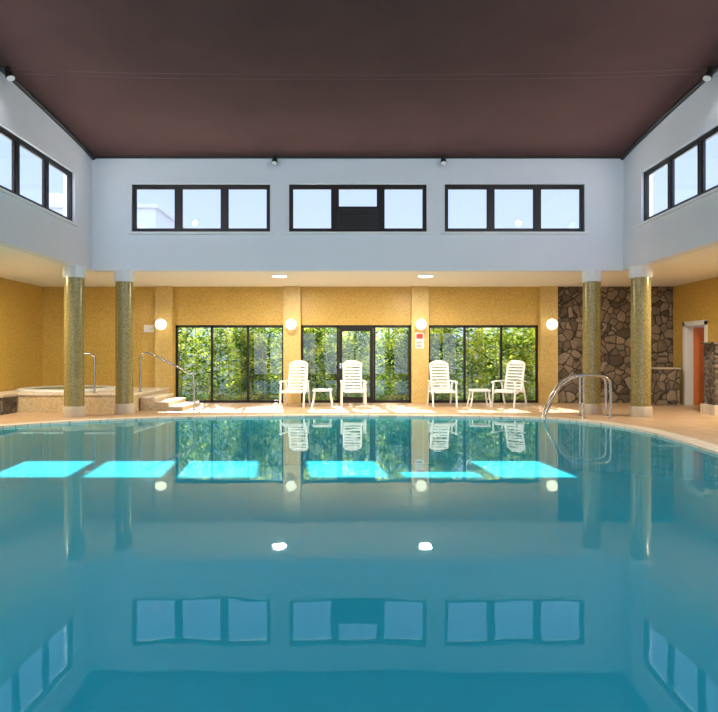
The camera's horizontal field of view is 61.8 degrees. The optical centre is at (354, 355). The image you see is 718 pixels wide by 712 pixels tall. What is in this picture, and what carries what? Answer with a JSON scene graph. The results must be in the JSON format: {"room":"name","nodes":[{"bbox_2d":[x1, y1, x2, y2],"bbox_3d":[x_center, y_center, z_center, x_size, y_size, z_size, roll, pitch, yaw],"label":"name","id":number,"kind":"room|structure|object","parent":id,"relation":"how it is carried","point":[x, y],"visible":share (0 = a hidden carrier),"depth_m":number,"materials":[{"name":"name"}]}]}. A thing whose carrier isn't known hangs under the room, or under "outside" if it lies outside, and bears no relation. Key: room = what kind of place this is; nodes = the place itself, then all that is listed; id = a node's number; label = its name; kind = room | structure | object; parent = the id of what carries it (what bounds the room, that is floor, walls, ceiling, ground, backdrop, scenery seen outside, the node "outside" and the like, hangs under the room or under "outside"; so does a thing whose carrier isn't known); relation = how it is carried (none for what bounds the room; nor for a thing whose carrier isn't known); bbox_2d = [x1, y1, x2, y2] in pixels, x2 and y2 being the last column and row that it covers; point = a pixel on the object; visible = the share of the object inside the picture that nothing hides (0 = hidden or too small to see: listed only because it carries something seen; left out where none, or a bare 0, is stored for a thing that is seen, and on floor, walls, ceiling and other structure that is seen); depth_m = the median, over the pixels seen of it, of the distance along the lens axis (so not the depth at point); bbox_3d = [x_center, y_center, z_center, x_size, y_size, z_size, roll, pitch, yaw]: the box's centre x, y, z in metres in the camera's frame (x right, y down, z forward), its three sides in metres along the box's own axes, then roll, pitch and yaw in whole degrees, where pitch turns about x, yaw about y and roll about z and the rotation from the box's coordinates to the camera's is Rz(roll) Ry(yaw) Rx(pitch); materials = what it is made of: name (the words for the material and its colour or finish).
{"room":"indoor swimming pool","nodes":[
{"label":"indoor swimming pool","id":0,"kind":"room"},
{"bbox_2d":[0,277,42,390],"bbox_3d":[-8.925,-0.200,6.450,0.250,3.500,20.900,0,0,0],"label":"wall","id":1,"kind":"structure","parent":0,"point":[21,304],"depth_m":15.78,"materials":[{"name":"yellow paint"}]},
{"bbox_2d":[0,71,91,270],"bbox_3d":[-6.125,-3.650,4.850,0.250,3.400,17.700,0,0,0],"label":"wall","id":2,"kind":"structure","parent":0,"point":[25,228],"depth_m":11.67,"materials":[{"name":"white paint"}]},
{"bbox_2d":[0,126,79,226],"bbox_3d":[-6.040,-3.355,11.305,0.200,1.150,3.270,0,0,0],"label":"window","id":3,"kind":"structure","parent":2,"relation":"in","point":[16,143],"depth_m":11.41,"materials":[{"name":"brown metal"}]},
{"bbox_2d":[43,287,538,402],"bbox_3d":[0.065,-0.200,17.025,18.230,3.500,0.250,0,0,0],"label":"wall","id":4,"kind":"structure","parent":0,"point":[192,305],"depth_m":16.90,"materials":[{"name":"yellow paint"}]},
{"bbox_2d":[144,325,153,331],"bbox_3d":[-5.800,-0.770,16.886,0.280,0.200,0.024,0,0,0],"label":"plate","id":5,"kind":"object","parent":4,"relation":"attached to","point":[147,328],"visible":1,"depth_m":16.88,"materials":[{"name":"white"}]},
{"bbox_2d":[155,319,166,329],"bbox_3d":[-5.340,-0.870,16.545,0.300,0.300,0.390,0,0,0],"label":"globe lamp","id":6,"kind":"object","parent":4,"relation":"attached to","point":[160,324],"visible":1,"depth_m":16.40,"materials":[{"name":"glass"}]},
{"bbox_2d":[176,325,282,402],"bbox_3d":[-3.530,0.225,16.960,3.060,2.190,0.080,0,0,0],"label":"window","id":7,"kind":"structure","parent":4,"relation":"in","point":[177,326],"depth_m":16.92,"materials":[{"name":"brown metal"}]},
{"bbox_2d":[301,325,410,402],"bbox_3d":[0.030,0.225,16.960,3.100,2.190,0.080,0,0,0],"label":"window","id":8,"kind":"structure","parent":4,"relation":"in","point":[302,326],"depth_m":16.92,"materials":[{"name":"brown metal"}]},
{"bbox_2d":[339,328,372,399],"bbox_3d":[0.030,0.250,16.924,0.963,2.100,0.131,0,0,0],"label":"door","id":9,"kind":"structure","parent":8,"relation":"attached to","point":[340,329],"depth_m":16.93,"materials":[{"name":"brown metal"}]},
{"bbox_2d":[155,286,557,402],"bbox_3d":[0.040,-0.315,16.820,11.240,3.270,0.160,0,0,0],"label":"pillars","id":10,"kind":"structure","parent":4,"relation":"attached to","point":[164,295],"depth_m":16.74,"materials":[{"name":"yellow paint"}]},
{"bbox_2d":[286,319,295,329],"bbox_3d":[-1.760,-0.870,16.545,0.300,0.300,0.390,0,0,0],"label":"globe lamp","id":11,"kind":"object","parent":10,"relation":"attached to","point":[290,324],"visible":1,"depth_m":16.39,"materials":[{"name":"glass"}]},
{"bbox_2d":[415,333,423,347],"bbox_3d":[1.800,-0.430,16.723,0.240,0.440,0.028,0,0,0],"label":"notice sign","id":12,"kind":"object","parent":4,"relation":"attached to","point":[419,337],"visible":1,"depth_m":16.71,"materials":[{"name":"white"}]},
{"bbox_2d":[416,319,426,329],"bbox_3d":[1.820,-0.870,16.545,0.300,0.300,0.390,0,0,0],"label":"globe lamp","id":13,"kind":"object","parent":4,"relation":"attached to","point":[421,324],"visible":1,"depth_m":16.40,"materials":[{"name":"glass"}]},
{"bbox_2d":[429,325,537,402],"bbox_3d":[3.610,0.225,16.960,3.100,2.190,0.080,0,0,0],"label":"window","id":14,"kind":"structure","parent":4,"relation":"in","point":[464,327],"depth_m":16.92,"materials":[{"name":"brown metal"}]},
{"bbox_2d":[86,158,628,271],"bbox_3d":[0.065,-3.650,13.825,12.630,3.400,0.250,0,0,0],"label":"wall","id":15,"kind":"structure","parent":0,"point":[113,179],"depth_m":13.70,"materials":[{"name":"white paint"}]},
{"bbox_2d":[127,185,273,233],"bbox_3d":[-3.525,-3.355,13.740,3.330,1.150,0.200,0,0,0],"label":"window","id":16,"kind":"structure","parent":15,"relation":"in","point":[178,229],"depth_m":13.76,"materials":[{"name":"brown metal"}]},
{"bbox_2d":[285,185,430,233],"bbox_3d":[0.065,-3.355,13.740,3.310,1.150,0.200,0,0,0],"label":"window","id":17,"kind":"structure","parent":15,"relation":"in","point":[344,219],"depth_m":13.76,"materials":[{"name":"brown metal"}]},
{"bbox_2d":[441,185,588,233],"bbox_3d":[3.650,-3.355,13.740,3.360,1.150,0.200,0,0,0],"label":"window","id":18,"kind":"structure","parent":15,"relation":"in","point":[490,228],"depth_m":13.76,"materials":[{"name":"brown metal"}]},
{"bbox_2d":[0,0,717,159],"bbox_3d":[0.065,-4.766,4.850,12.160,0.574,17.710,0,0,0],"label":"ceiling","id":19,"kind":"structure","parent":0,"point":[121,78],"depth_m":10.11,"materials":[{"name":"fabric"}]},
{"bbox_2d":[4,66,14,81],"bbox_3d":[-5.810,-4.744,10.090,0.171,0.222,0.150,0,0,0],"label":"ceiling spotlight","id":20,"kind":"object","parent":19,"relation":"attached to","point":[9,76],"depth_m":10.06,"materials":[{"name":"metal"}]},
{"bbox_2d":[271,156,276,164],"bbox_3d":[-1.820,-4.421,13.553,0.136,0.197,0.154,0,0,0],"label":"ceiling spotlight","id":21,"kind":"object","parent":19,"relation":"attached to","point":[274,161],"depth_m":13.52,"materials":[{"name":"metal"}]},
{"bbox_2d":[441,156,446,164],"bbox_3d":[2.000,-4.421,13.553,0.136,0.197,0.154,0,0,0],"label":"ceiling spotlight","id":22,"kind":"object","parent":19,"relation":"attached to","point":[443,161],"depth_m":13.52,"materials":[{"name":"metal"}]},
{"bbox_2d":[702,66,713,81],"bbox_3d":[5.940,-4.744,10.090,0.171,0.222,0.150,0,0,0],"label":"ceiling spotlight","id":23,"kind":"object","parent":19,"relation":"attached to","point":[708,75],"depth_m":10.06,"materials":[{"name":"metal"}]},
{"bbox_2d":[0,245,717,286],"bbox_3d":[0.065,-2.060,6.575,18.230,0.220,21.150,0,0,0],"label":"ceiling","id":24,"kind":"structure","parent":0,"point":[15,265],"depth_m":14.90,"materials":[{"name":"white paint"}]},
{"bbox_2d":[271,274,287,277],"bbox_3d":[-1.820,-1.925,14.450,0.400,0.050,0.400,0,0,0],"label":"ceiling lamp","id":25,"kind":"object","parent":24,"relation":"attached to","point":[272,275],"visible":1,"depth_m":14.34,"materials":[{"name":"white"}]},
{"bbox_2d":[417,274,433,277],"bbox_3d":[1.700,-1.925,14.450,0.400,0.050,0.400,0,0,0],"label":"ceiling lamp","id":26,"kind":"object","parent":24,"relation":"attached to","point":[419,275],"visible":1,"depth_m":14.34,"materials":[{"name":"white plastic"}]},
{"bbox_2d":[0,403,717,444],"bbox_3d":[0.065,1.320,6.575,17.730,0.001,21.150,0,0,0],"label":"floor","id":27,"kind":"structure","parent":0,"point":[685,420],"depth_m":14.27,"materials":[{"name":"tile"}]},
{"bbox_2d":[0,394,17,414],"bbox_3d":[-8.330,1.100,13.715,0.920,0.440,0.590,0,0,0],"label":"stone planter","id":28,"kind":"object","parent":27,"relation":"on","point":[7,401],"visible":1,"depth_m":13.68,"materials":[{"name":"brown stone"}]},
{"bbox_2d":[62,265,86,417],"bbox_3d":[-6.130,-0.315,13.100,0.492,3.270,0.492,0,0,0],"label":"column","id":29,"kind":"structure","parent":27,"relation":"on","point":[74,276],"depth_m":12.93,"materials":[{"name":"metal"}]},
{"bbox_2d":[0,385,168,411],"bbox_3d":[-6.985,1.065,15.455,3.610,0.510,2.870,0,0,0],"label":"hot tub","id":30,"kind":"object","parent":27,"relation":"on","point":[39,398],"visible":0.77,"depth_m":14.05,"materials":[{"name":"beige tile"}]},
{"bbox_2d":[85,353,96,392],"bbox_3d":[-6.415,0.399,14.300,0.510,0.962,0.100,0,0,0],"label":"handrail","id":31,"kind":"object","parent":30,"relation":"on","point":[91,354],"visible":0.5,"depth_m":14.28,"materials":[{"name":"silver metal"}]},
{"bbox_2d":[114,270,134,413],"bbox_3d":[-5.310,-0.315,13.820,0.468,3.270,0.468,0,0,0],"label":"column","id":32,"kind":"structure","parent":27,"relation":"on","point":[124,280],"depth_m":13.65,"materials":[{"name":"stone"}]},
{"bbox_2d":[138,352,195,409],"bbox_3d":[-4.615,0.605,14.750,1.430,1.430,0.100,0,0,0],"label":"handrail","id":33,"kind":"object","parent":27,"relation":"on","point":[143,353],"visible":1,"depth_m":14.73,"materials":[{"name":"silver metal"}]},
{"bbox_2d":[140,393,198,410],"bbox_3d":[-4.650,1.155,15.175,1.040,0.330,1.510,0,0,0],"label":"steps","id":34,"kind":"structure","parent":27,"relation":"on","point":[161,401],"depth_m":14.45,"materials":[{"name":"beige stone"}]},
{"bbox_2d":[279,360,310,407],"bbox_3d":[-1.570,0.724,15.824,0.692,1.212,0.880,0,0,8],"label":"garden chair","id":35,"kind":"object","parent":27,"relation":"on","point":[298,363],"visible":1,"depth_m":16.06,"materials":[{"name":"white plastic"}]},
{"bbox_2d":[311,389,333,406],"bbox_3d":[-0.850,1.098,15.750,0.583,0.456,0.543,0,0,0],"label":"side table","id":36,"kind":"object","parent":27,"relation":"on","point":[314,391],"visible":1,"depth_m":15.52,"materials":[{"name":"white plastic"}]},
{"bbox_2d":[340,360,366,406],"bbox_3d":[-0.054,0.724,16.024,0.692,1.212,0.880,0,0,-3],"label":"garden chair","id":37,"kind":"object","parent":27,"relation":"on","point":[351,363],"visible":1,"depth_m":16.26,"materials":[{"name":"white plastic"}]},
{"bbox_2d":[0,414,717,454],"bbox_3d":[-0.936,1.369,5.008,14.712,0.122,17.063,0,0,0],"label":"pool coping","id":38,"kind":"object","parent":27,"relation":"on","point":[703,445],"visible":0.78,"depth_m":12.56,"materials":[{"name":"stone"}]},
{"bbox_2d":[0,417,717,711],"bbox_3d":[-0.936,1.350,5.009,14.072,0.001,16.423,0,0,0],"label":"pool water","id":39,"kind":"object","parent":38,"relation":"in","point":[292,564],"visible":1,"depth_m":3.79,"materials":[{"name":"blue liquid"}]},
{"bbox_2d":[543,375,612,419],"bbox_3d":[4.644,1.077,12.688,1.653,1.363,0.164,0,0,-5],"label":"pool handrail","id":40,"kind":"object","parent":38,"relation":"attached to","point":[577,376],"visible":0.85,"depth_m":12.70,"materials":[{"name":"silver metal"}]},
{"bbox_2d":[427,360,457,406],"bbox_3d":[2.295,0.724,15.874,0.692,1.212,0.880,0,0,-4],"label":"garden chair","id":41,"kind":"object","parent":27,"relation":"on","point":[438,363],"visible":1,"depth_m":16.11,"materials":[{"name":"white plastic"}]},
{"bbox_2d":[466,389,491,406],"bbox_3d":[3.250,1.098,15.700,0.583,0.456,0.543,0,0,0],"label":"side table","id":42,"kind":"object","parent":27,"relation":"on","point":[469,390],"visible":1,"depth_m":15.48,"materials":[{"name":"white plastic"}]},
{"bbox_2d":[491,360,527,406],"bbox_3d":[4.108,0.724,15.907,0.692,1.212,0.880,0,0,40],"label":"garden chair","id":43,"kind":"object","parent":27,"relation":"on","point":[516,363],"visible":0.98,"depth_m":16.03,"materials":[{"name":"white plastic"}]},
{"bbox_2d":[541,374,607,415],"bbox_3d":[4.763,1.077,13.218,1.653,1.363,0.164,0,0,-5],"label":"pool handrail","id":44,"kind":"object","parent":27,"relation":"on","point":[570,376],"visible":0.67,"depth_m":13.23,"materials":[{"name":"silver metal"}]},
{"bbox_2d":[581,270,601,413],"bbox_3d":[5.450,-0.315,13.820,0.468,3.270,0.468,0,0,0],"label":"column","id":45,"kind":"structure","parent":27,"relation":"on","point":[591,280],"depth_m":13.65,"materials":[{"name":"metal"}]},
{"bbox_2d":[628,265,652,417],"bbox_3d":[6.240,-0.315,13.100,0.492,3.270,0.492,0,0,0],"label":"column","id":46,"kind":"structure","parent":27,"relation":"on","point":[640,276],"depth_m":12.93,"materials":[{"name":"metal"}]},
{"bbox_2d":[651,367,680,405],"bbox_3d":[8.325,0.815,16.200,0.610,1.010,0.660,0,0,0],"label":"stone pedestal","id":47,"kind":"object","parent":27,"relation":"on","point":[665,381],"visible":0.86,"depth_m":15.90,"materials":[{"name":"brown stone"}]},
{"bbox_2d":[700,342,717,414],"bbox_3d":[8.460,0.505,13.625,0.920,1.630,0.550,0,0,0],"label":"stone wall","id":48,"kind":"structure","parent":27,"relation":"on","point":[710,405],"depth_m":13.55,"materials":[{"name":"stone"}]},
{"bbox_2d":[546,319,557,329],"bbox_3d":[5.420,-0.870,16.545,0.300,0.300,0.390,0,0,0],"label":"globe lamp","id":49,"kind":"object","parent":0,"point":[551,324],"visible":1,"depth_m":16.40,"materials":[{"name":"glass"}]},
{"bbox_2d":[558,287,672,402],"bbox_3d":[7.295,-0.315,16.870,3.270,3.270,0.060,0,0,0],"label":"stone wall","id":50,"kind":"structure","parent":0,"point":[615,301],"depth_m":16.84,"materials":[{"name":"brown stone"}]},
{"bbox_2d":[623,71,717,270],"bbox_3d":[6.255,-3.650,4.850,0.250,3.400,17.700,0,0,0],"label":"wall","id":51,"kind":"structure","parent":0,"point":[691,228],"depth_m":11.70,"materials":[{"name":"white paint"}]},
{"bbox_2d":[636,126,717,226],"bbox_3d":[6.170,-3.355,11.305,0.200,1.150,3.270,0,0,0],"label":"window","id":52,"kind":"structure","parent":51,"relation":"in","point":[700,143],"depth_m":11.40,"materials":[{"name":"brown metal"}]},
{"bbox_2d":[673,277,717,406],"bbox_3d":[9.055,-0.200,6.450,0.250,3.500,20.900,0,0,0],"label":"wall","id":53,"kind":"structure","parent":0,"point":[698,300],"depth_m":15.88,"materials":[{"name":"yellow plaster"}]},
{"bbox_2d":[683,320,706,404],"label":"door","id":54,"kind":"structure","parent":53,"relation":"in","point":[693,350],"depth_m":16.14,"materials":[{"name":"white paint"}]},
{"label":"outside","id":55,"kind":"structure","parent":0,"visible":0},
{"bbox_2d":[179,395,534,399],"bbox_3d":[0.000,1.510,19.330,60.000,0.280,4.340,0,0,0],"label":"ground","id":56,"kind":"structure","parent":55,"point":[189,396],"depth_m":19.34,"materials":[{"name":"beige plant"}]},
{"bbox_2d":[179,338,534,394],"bbox_3d":[0.000,0.370,21.350,28.000,2.000,0.400,0,0,0],"label":"wall","id":57,"kind":"structure","parent":56,"relation":"on","point":[470,339],"depth_m":21.20,"materials":[{"name":"grey"}]},
{"bbox_2d":[179,328,534,399],"bbox_3d":[0.256,-0.145,19.134,16.529,3.233,2.730,0,0,0],"label":"hedge","id":58,"kind":"object","parent":56,"relation":"on","point":[258,344],"visible":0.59,"depth_m":18.50,"materials":[{"name":"green plant"}]},
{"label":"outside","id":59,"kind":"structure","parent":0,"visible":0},
{"bbox_3d":[0.000,1.515,55.755,120.000,0.270,68.490,0,0,0],"label":"ground","id":60,"kind":"structure","parent":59,"visible":0},
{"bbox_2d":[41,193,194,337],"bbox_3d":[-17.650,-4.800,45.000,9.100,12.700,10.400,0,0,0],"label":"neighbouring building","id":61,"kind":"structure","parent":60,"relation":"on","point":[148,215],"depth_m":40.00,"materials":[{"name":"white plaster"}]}
]}

